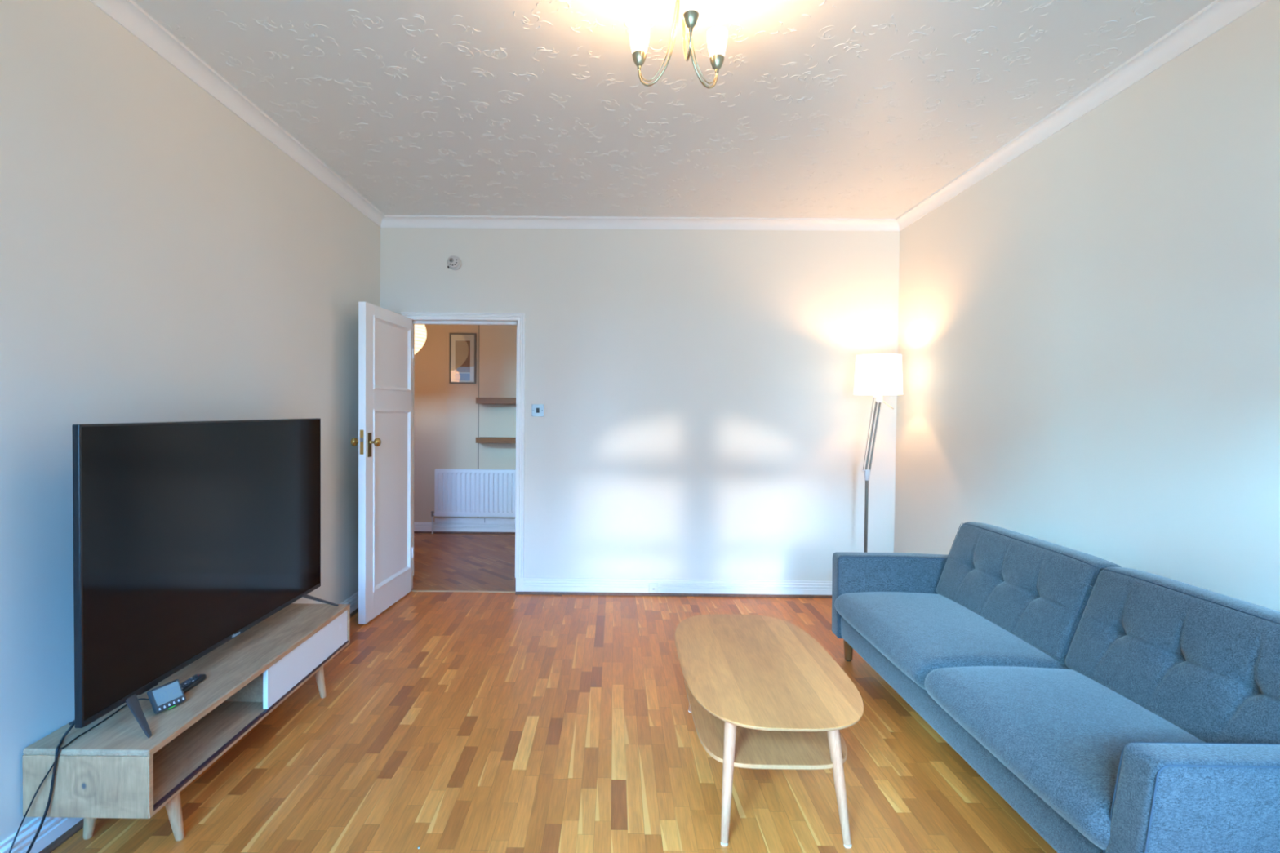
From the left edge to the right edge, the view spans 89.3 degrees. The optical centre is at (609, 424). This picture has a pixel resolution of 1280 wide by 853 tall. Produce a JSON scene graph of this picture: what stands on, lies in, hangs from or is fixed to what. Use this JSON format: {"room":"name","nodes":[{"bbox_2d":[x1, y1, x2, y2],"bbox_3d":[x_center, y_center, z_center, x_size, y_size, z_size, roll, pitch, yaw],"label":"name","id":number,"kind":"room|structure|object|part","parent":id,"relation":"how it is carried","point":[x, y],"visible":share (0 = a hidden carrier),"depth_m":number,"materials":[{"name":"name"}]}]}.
{"room":"living room","nodes":[
{"label":"living room","id":0,"kind":"room"},
{"bbox_2d":[0,0,380,843],"bbox_3d":[-1.762,-0.082,2.113,0.150,2.715,5.399,1,1,0],"label":"wall","id":1,"kind":"structure","parent":0,"point":[162,260],"depth_m":2.23,"materials":[{"name":"beige paint"}]},
{"bbox_2d":[0,591,358,852],"bbox_3d":[-1.684,1.220,2.082,0.030,0.115,5.284,1,1,0],"label":"baseboard","id":2,"kind":"structure","parent":1,"relation":"attached to","point":[54,832],"depth_m":1.94,"materials":[{"name":"white paint"}]},
{"bbox_2d":[88,0,385,226],"bbox_3d":[-1.649,-1.400,2.026,0.052,0.074,5.284,1,1,0],"label":"trim","id":3,"kind":"structure","parent":1,"relation":"attached to","point":[126,13],"depth_m":2.75,"materials":[{"name":"white"}]},
{"bbox_2d":[413,324,516,522],"bbox_3d":[-2.043,-0.183,7.021,4.200,2.700,0.120,1,1,0],"label":"wall","id":4,"kind":"structure","parent":0,"point":[446,414],"depth_m":6.96,"materials":[{"name":"beige paint"}]},
{"bbox_2d":[448,333,475,383],"bbox_3d":[-1.575,-0.708,6.930,0.283,0.538,0.024,1,1,0],"label":"framed picture","id":5,"kind":"object","parent":4,"relation":"attached to","point":[462,346],"visible":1,"depth_m":6.93,"materials":[{"name":"grey"}]},
{"bbox_2d":[413,522,515,534],"bbox_3d":[-2.271,1.109,6.976,3.530,0.115,0.030,1,1,0],"label":"baseboard","id":6,"kind":"structure","parent":4,"relation":"attached to","point":[419,527],"depth_m":6.97,"materials":[{"name":"white paint"}]},
{"bbox_2d":[431,468,515,533],"bbox_3d":[-1.331,0.827,6.929,1.155,0.698,0.096,1,1,0],"label":"radiator","id":7,"kind":"object","parent":4,"relation":"attached to","point":[458,492],"visible":0.84,"depth_m":6.88,"materials":[{"name":"white metal"}]},
{"bbox_3d":[-1.307,0.729,6.905,1.109,0.502,0.051,1,1,0],"label":"casing","id":8,"kind":"part","parent":7,"relation":"part of","materials":[{"name":"white metal"}]},
{"bbox_3d":[-1.305,0.734,6.887,1.105,0.494,0.013,1,1,0],"label":"panel","id":9,"kind":"part","parent":7,"relation":"part of","materials":[{"name":"white metal"}]},
{"bbox_2d":[435,517,515,523],"bbox_3d":[-1.197,1.032,6.965,1.365,0.051,0.031,1,1,0],"label":"pipe boxing","id":10,"kind":"object","parent":4,"relation":"attached to","point":[481,520],"visible":0.6,"depth_m":6.95,"materials":[{"name":"white paint"}]},
{"bbox_2d":[477,324,479,517],"bbox_3d":[-1.409,-0.183,6.955,0.006,2.485,0.003,1,1,0],"label":"trim","id":11,"kind":"structure","parent":4,"relation":"attached to","point":[478,325],"depth_m":6.95,"materials":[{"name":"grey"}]},
{"bbox_2d":[475,397,515,404],"bbox_3d":[-0.975,-0.248,6.871,0.862,0.067,0.160,1,1,0],"label":"wall shelf","id":12,"kind":"object","parent":4,"relation":"attached to","point":[478,400],"visible":0.48,"depth_m":6.79,"materials":[{"name":"brown wood"}]},
{"bbox_2d":[475,436,515,443],"bbox_3d":[-0.978,0.167,6.880,0.862,0.061,0.160,1,1,0],"label":"wall shelf","id":13,"kind":"object","parent":4,"relation":"attached to","point":[481,439],"visible":0.42,"depth_m":6.80,"materials":[{"name":"brown wood"}]},
{"bbox_2d":[51,533,1057,852],"bbox_3d":[-0.973,1.291,3.160,6.428,0.060,8.047,1,1,0],"label":"floor","id":14,"kind":"structure","parent":0,"point":[446,722],"depth_m":2.48,"materials":[{"name":"brown wood"}]},
{"bbox_2d":[22,604,350,841],"bbox_3d":[-1.498,1.093,2.566,0.372,0.350,1.410,1,1,0],"label":"tv stand","id":15,"kind":"object","parent":14,"relation":"on","point":[113,770],"visible":0.93,"depth_m":2.13,"materials":[{"name":"brown wood"}]},
{"bbox_2d":[8,698,149,852],"bbox_3d":[-1.610,1.095,1.862,0.135,0.376,0.640,1,1,17],"label":"cable","id":16,"kind":"object","parent":15,"relation":"on","point":[79,735],"visible":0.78,"depth_m":1.85,"materials":[{"name":"black rubber"}]},
{"bbox_3d":[-1.507,1.042,1.870,0.364,0.180,0.020,1,1,0],"label":"panel","id":17,"kind":"part","parent":15,"relation":"part of","materials":[{"name":"brown wood"}]},
{"bbox_3d":[-1.601,1.203,2.004,0.055,0.153,0.045,1,1,0],"label":"leg","id":18,"kind":"part","parent":15,"relation":"part of","materials":[{"name":"brown wood"}]},
{"bbox_2d":[146,679,186,714],"bbox_3d":[-1.448,0.889,2.115,0.051,0.075,0.104,1,1,18],"label":"display","id":19,"kind":"object","parent":15,"relation":"on","point":[164,697],"visible":1,"depth_m":2.10,"materials":[{"name":"grey plastic"}]},
{"bbox_3d":[-1.349,1.205,2.002,0.062,0.154,0.045,1,1,0],"label":"leg","id":20,"kind":"part","parent":15,"relation":"part of","materials":[{"name":"brown wood"}]},
{"bbox_2d":[180,674,206,693],"bbox_3d":[-1.479,0.914,2.266,0.049,0.020,0.169,1,1,0],"label":"remote control","id":21,"kind":"object","parent":15,"relation":"on","point":[196,679],"visible":0.66,"depth_m":2.28,"materials":[{"name":"black plastic"}]},
{"bbox_2d":[68,417,338,737],"bbox_3d":[-1.503,0.450,2.554,0.310,0.933,1.480,1,1,0],"label":"television","id":22,"kind":"object","parent":15,"relation":"on","point":[188,536],"visible":1,"depth_m":2.22,"materials":[{"name":"black plastic"}]},
{"bbox_2d":[26,720,75,852],"bbox_3d":[-1.610,1.028,1.602,0.132,0.522,0.734,1,1,0],"label":"power cable","id":23,"kind":"object","parent":22,"relation":"hanging from","point":[73,722],"visible":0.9,"depth_m":1.85,"materials":[{"name":"black plastic"}]},
{"bbox_3d":[-1.327,1.013,2.872,0.018,0.158,0.745,1,1,0],"label":"sliding door","id":24,"kind":"part","parent":15,"relation":"part of","materials":[{"name":"white paint"}]},
{"bbox_3d":[-1.342,1.184,2.992,0.060,0.154,0.045,1,1,0],"label":"leg","id":25,"kind":"part","parent":15,"relation":"part of","materials":[{"name":"brown wood"}]},
{"bbox_3d":[-1.496,1.012,3.260,0.364,0.180,0.020,1,1,0],"label":"panel","id":26,"kind":"part","parent":15,"relation":"part of","materials":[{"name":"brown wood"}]},
{"bbox_2d":[675,613,863,848],"bbox_3d":[0.549,1.085,2.438,0.584,0.410,1.068,1,1,0],"label":"coffee table","id":27,"kind":"object","parent":14,"relation":"on","point":[762,693],"visible":1,"depth_m":2.19,"materials":[{"name":"brown wood"}]},
{"bbox_3d":[0.372,1.097,2.042,0.039,0.393,0.116,1,1,23],"label":"leg","id":28,"kind":"part","parent":27,"relation":"part of","materials":[{"name":"brown wood"}]},
{"bbox_2d":[684,680,847,765],"bbox_3d":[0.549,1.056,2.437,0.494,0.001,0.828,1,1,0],"label":"shelf","id":29,"kind":"object","parent":27,"relation":"attached to","point":[753,747],"depth_m":2.14,"materials":[{"name":"brown wood"}]},
{"bbox_3d":[0.719,1.101,2.039,0.039,0.393,0.116,0,1,-23],"label":"leg","id":30,"kind":"part","parent":27,"relation":"part of","materials":[{"name":"brown wood"}]},
{"bbox_2d":[853,353,902,552],"bbox_3d":[1.762,0.399,4.346,0.358,1.722,0.304,1,1,0],"label":"floor lamp","id":31,"kind":"object","parent":14,"relation":"on","point":[878,375],"visible":0.68,"depth_m":4.23,"materials":[{"name":"silver metal"}]},
{"bbox_3d":[1.752,0.079,4.339,0.078,0.472,0.014,1,1,0],"label":"arm rod","id":32,"kind":"part","parent":31,"relation":"part of","materials":[{"name":"silver metal"}]},
{"bbox_3d":[1.774,0.082,4.338,0.078,0.472,0.014,1,1,0],"label":"arm rod","id":33,"kind":"part","parent":31,"relation":"part of","materials":[{"name":"silver metal"}]},
{"bbox_3d":[1.796,-0.331,4.330,0.304,0.260,0.304,1,1,0],"label":"lamp shade","id":34,"kind":"part","parent":31,"relation":"part of","materials":[{"name":"white fabric"}]},
{"bbox_2d":[831,521,1279,852],"bbox_3d":[1.594,0.911,2.507,0.861,0.776,2.151,1,1,0],"label":"sofa","id":35,"kind":"object","parent":14,"relation":"on","point":[1113,708],"visible":1,"depth_m":2.06,"materials":[{"name":"blue fabric"}]},
{"bbox_3d":[1.285,1.198,3.494,0.054,0.138,0.054,1,1,0],"label":"leg","id":36,"kind":"part","parent":35,"relation":"part of","materials":[{"name":"brown wood"}]},
{"bbox_3d":[1.602,0.930,3.503,0.783,0.446,0.156,1,1,0],"label":"arm","id":37,"kind":"part","parent":35,"relation":"part of","materials":[{"name":"blue fabric"}]},
{"bbox_2d":[834,591,1070,689],"bbox_3d":[1.509,0.951,2.955,0.686,0.156,0.986,1,1,0],"label":"seat cushion","id":38,"kind":"object","parent":35,"relation":"on","point":[917,633],"depth_m":2.76,"materials":[{"name":"blue fabric"}]},
{"bbox_2d":[936,521,1121,664],"bbox_3d":[1.845,0.726,2.953,0.251,0.420,0.976,1,1,0],"label":"cushion","id":39,"kind":"object","parent":35,"relation":"on","point":[1037,592],"depth_m":2.79,"materials":[{"name":"blue fabric"}]},
{"bbox_2d":[924,666,1204,850],"bbox_3d":[1.502,0.972,2.001,0.686,0.156,0.911,1,1,0],"label":"seat cushion","id":40,"kind":"object","parent":35,"relation":"on","point":[1061,734],"depth_m":1.95,"materials":[{"name":"blue fabric"}]},
{"bbox_2d":[1064,567,1279,743],"bbox_3d":[1.837,0.746,1.998,0.251,0.420,0.921,1,1,0],"label":"cushion","id":41,"kind":"object","parent":35,"relation":"on","point":[1203,663],"depth_m":2.01,"materials":[{"name":"blue fabric"}]},
{"bbox_3d":[1.586,0.973,1.513,0.783,0.446,0.156,1,1,0],"label":"arm","id":42,"kind":"part","parent":35,"relation":"part of","materials":[{"name":"blue fabric"}]},
{"bbox_2d":[380,227,899,581],"bbox_3d":[0.201,-0.120,4.739,3.732,2.715,0.115,1,1,0],"label":"wall","id":43,"kind":"structure","parent":0,"point":[703,418],"depth_m":4.67,"materials":[{"name":"beige paint"}]},
{"bbox_2d":[447,255,462,270],"bbox_3d":[-1.116,-1.161,4.646,0.100,0.100,0.047,1,1,0],"label":"smoke detector","id":44,"kind":"object","parent":43,"relation":"attached to","point":[455,263],"visible":1,"depth_m":4.63,"materials":[{"name":"grey plastic"}]},
{"bbox_2d":[400,311,524,595],"bbox_3d":[-1.066,0.208,4.739,0.902,2.034,0.148,1,1,0],"label":"door frame","id":45,"kind":"structure","parent":43,"relation":"in","point":[417,317],"depth_m":4.68,"materials":[{"name":"white paint"}]},
{"bbox_2d":[351,302,413,624],"bbox_3d":[-1.508,0.233,4.330,0.186,1.975,0.765,1,1,0],"label":"panelled door","id":46,"kind":"structure","parent":45,"relation":"attached to","point":[385,350],"depth_m":4.23,"materials":[{"name":"white paint"}]},
{"bbox_3d":[-1.568,0.108,4.013,0.068,0.055,0.055,1,1,0],"label":"door knob","id":47,"kind":"part","parent":46,"relation":"part of","materials":[{"name":"gold metal"}]},
{"bbox_3d":[-1.514,0.108,3.954,0.022,0.150,0.004,1,1,4],"label":"latch plate","id":48,"kind":"part","parent":46,"relation":"part of","materials":[{"name":"gold metal"}]},
{"bbox_3d":[-1.485,0.126,4.005,0.004,0.151,0.048,1,1,4],"label":"knob plate","id":49,"kind":"part","parent":46,"relation":"part of","materials":[{"name":"brown metal"}]},
{"bbox_3d":[-1.450,0.110,4.001,0.068,0.055,0.055,1,1,0],"label":"door knob","id":50,"kind":"part","parent":46,"relation":"part of","materials":[{"name":"gold metal"}]},
{"bbox_3d":[-1.486,0.476,4.374,0.022,1.143,0.600,1,1,4],"label":"door panel","id":51,"kind":"part","parent":46,"relation":"part of","materials":[{"name":"white paint"}]},
{"bbox_3d":[-1.478,-0.458,4.354,0.022,0.449,0.600,1,1,4],"label":"door panel","id":52,"kind":"part","parent":46,"relation":"part of","materials":[{"name":"white paint"}]},
{"bbox_3d":[-1.466,0.476,4.372,0.018,1.153,0.610,1,1,4],"label":"panel moulding","id":53,"kind":"part","parent":46,"relation":"part of","materials":[{"name":"white paint"}]},
{"bbox_3d":[-1.457,-0.458,4.352,0.018,0.459,0.610,1,1,4],"label":"panel moulding","id":54,"kind":"part","parent":46,"relation":"part of","materials":[{"name":"white paint"}]},
{"bbox_2d":[531,404,543,416],"bbox_3d":[-0.521,-0.102,4.682,0.088,0.088,0.010,1,1,0],"label":"light switch","id":55,"kind":"object","parent":43,"relation":"attached to","point":[537,410],"visible":1,"depth_m":4.68,"materials":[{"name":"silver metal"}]},
{"bbox_2d":[380,215,899,231],"bbox_3d":[0.212,-1.439,4.627,3.732,0.074,0.052,1,1,0],"label":"trim","id":56,"kind":"structure","parent":43,"relation":"attached to","point":[388,221],"depth_m":4.64,"materials":[{"name":"white paint"}]},
{"bbox_2d":[648,582,658,592],"bbox_3d":[0.317,1.183,4.688,0.070,0.070,0.017,1,1,0],"label":"socket","id":57,"kind":"object","parent":43,"relation":"attached to","point":[653,587],"visible":1,"depth_m":4.68,"materials":[{"name":"white plastic"}]},
{"bbox_2d":[523,577,831,598],"bbox_3d":[0.712,1.186,4.690,2.684,0.115,0.030,1,1,0],"label":"baseboard","id":58,"kind":"structure","parent":43,"relation":"attached to","point":[531,586],"depth_m":4.69,"materials":[{"name":"white paint"}]},
{"bbox_2d":[132,0,1215,218],"bbox_3d":[0.191,-1.455,1.860,4.132,0.082,5.584,1,1,0],"label":"ceiling","id":59,"kind":"structure","parent":0,"point":[815,108],"depth_m":2.77,"materials":[{"name":"white paint"}]},
{"bbox_2d":[629,0,728,88],"bbox_3d":[0.219,-1.245,1.970,0.318,0.347,0.293,1,1,0],"label":"ceiling light","id":60,"kind":"object","parent":59,"relation":"attached to","point":[639,32],"visible":1,"depth_m":2.04,"materials":[{"name":"brushed nickel"},{"name":"frosted glass"}]},
{"bbox_3d":[0.095,-1.212,2.067,0.067,0.106,0.067,1,1,0],"label":"lamp shade","id":61,"kind":"part","parent":60,"relation":"part of","materials":[{"name":"white glass"}]},
{"bbox_3d":[0.155,-1.239,2.037,0.143,0.332,0.008,1,1,26],"label":"arm","id":62,"kind":"part","parent":60,"relation":"part of","materials":[{"name":"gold metal"}]},
{"bbox_3d":[0.155,-1.247,2.036,0.139,0.318,0.004,1,1,26],"label":"rod","id":63,"kind":"part","parent":60,"relation":"part of","materials":[{"name":"gold metal"}]},
{"bbox_3d":[0.229,-1.244,1.925,0.004,0.318,0.139,0,1,-4],"label":"rod","id":64,"kind":"part","parent":60,"relation":"part of","materials":[{"name":"gold metal"}]},
{"bbox_3d":[0.229,-1.236,1.925,0.008,0.332,0.143,0,1,-4],"label":"arm","id":65,"kind":"part","parent":60,"relation":"part of","materials":[{"name":"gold metal"}]},
{"bbox_3d":[0.233,-1.206,1.858,0.067,0.106,0.067,1,1,0],"label":"lamp shade","id":66,"kind":"part","parent":60,"relation":"part of","materials":[{"name":"white glass"}]},
{"bbox_3d":[0.289,-1.238,2.045,0.144,0.332,0.008,0,1,-34],"label":"arm","id":67,"kind":"part","parent":60,"relation":"part of","materials":[{"name":"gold metal"}]},
{"bbox_3d":[0.289,-1.246,2.045,0.139,0.318,0.004,0,1,-34],"label":"rod","id":68,"kind":"part","parent":60,"relation":"part of","materials":[{"name":"gold metal"}]},
{"bbox_3d":[0.345,-1.210,2.083,0.067,0.106,0.067,1,1,0],"label":"lamp shade","id":69,"kind":"part","parent":60,"relation":"part of","materials":[{"name":"white glass"}]},
{"bbox_2d":[893,0,1279,612],"bbox_3d":[2.120,-0.045,2.082,0.150,2.715,5.399,1,1,0],"label":"wall","id":70,"kind":"structure","parent":0,"point":[1089,328],"depth_m":2.59,"materials":[{"name":"beige paint"}]},
{"bbox_2d":[896,0,1266,231],"bbox_3d":[2.031,-1.365,1.997,0.052,0.074,5.284,1,1,0],"label":"trim","id":71,"kind":"structure","parent":70,"relation":"attached to","point":[1219,14],"depth_m":2.69,"materials":[{"name":"white paint"}]},
{"bbox_3d":[-2.255,-1.460,5.861,3.770,0.100,2.148,1,1,0],"label":"ceiling","id":72,"kind":"structure","parent":0,"visible":0},
{"bbox_2d":[414,324,426,354],"bbox_3d":[-1.938,-1.011,6.045,0.440,0.800,0.440,1,1,0],"label":"paper lantern","id":73,"kind":"object","parent":72,"relation":"hanging from","point":[420,334],"visible":0.09,"depth_m":5.98,"materials":[{"name":"beige paper"}]}
]}

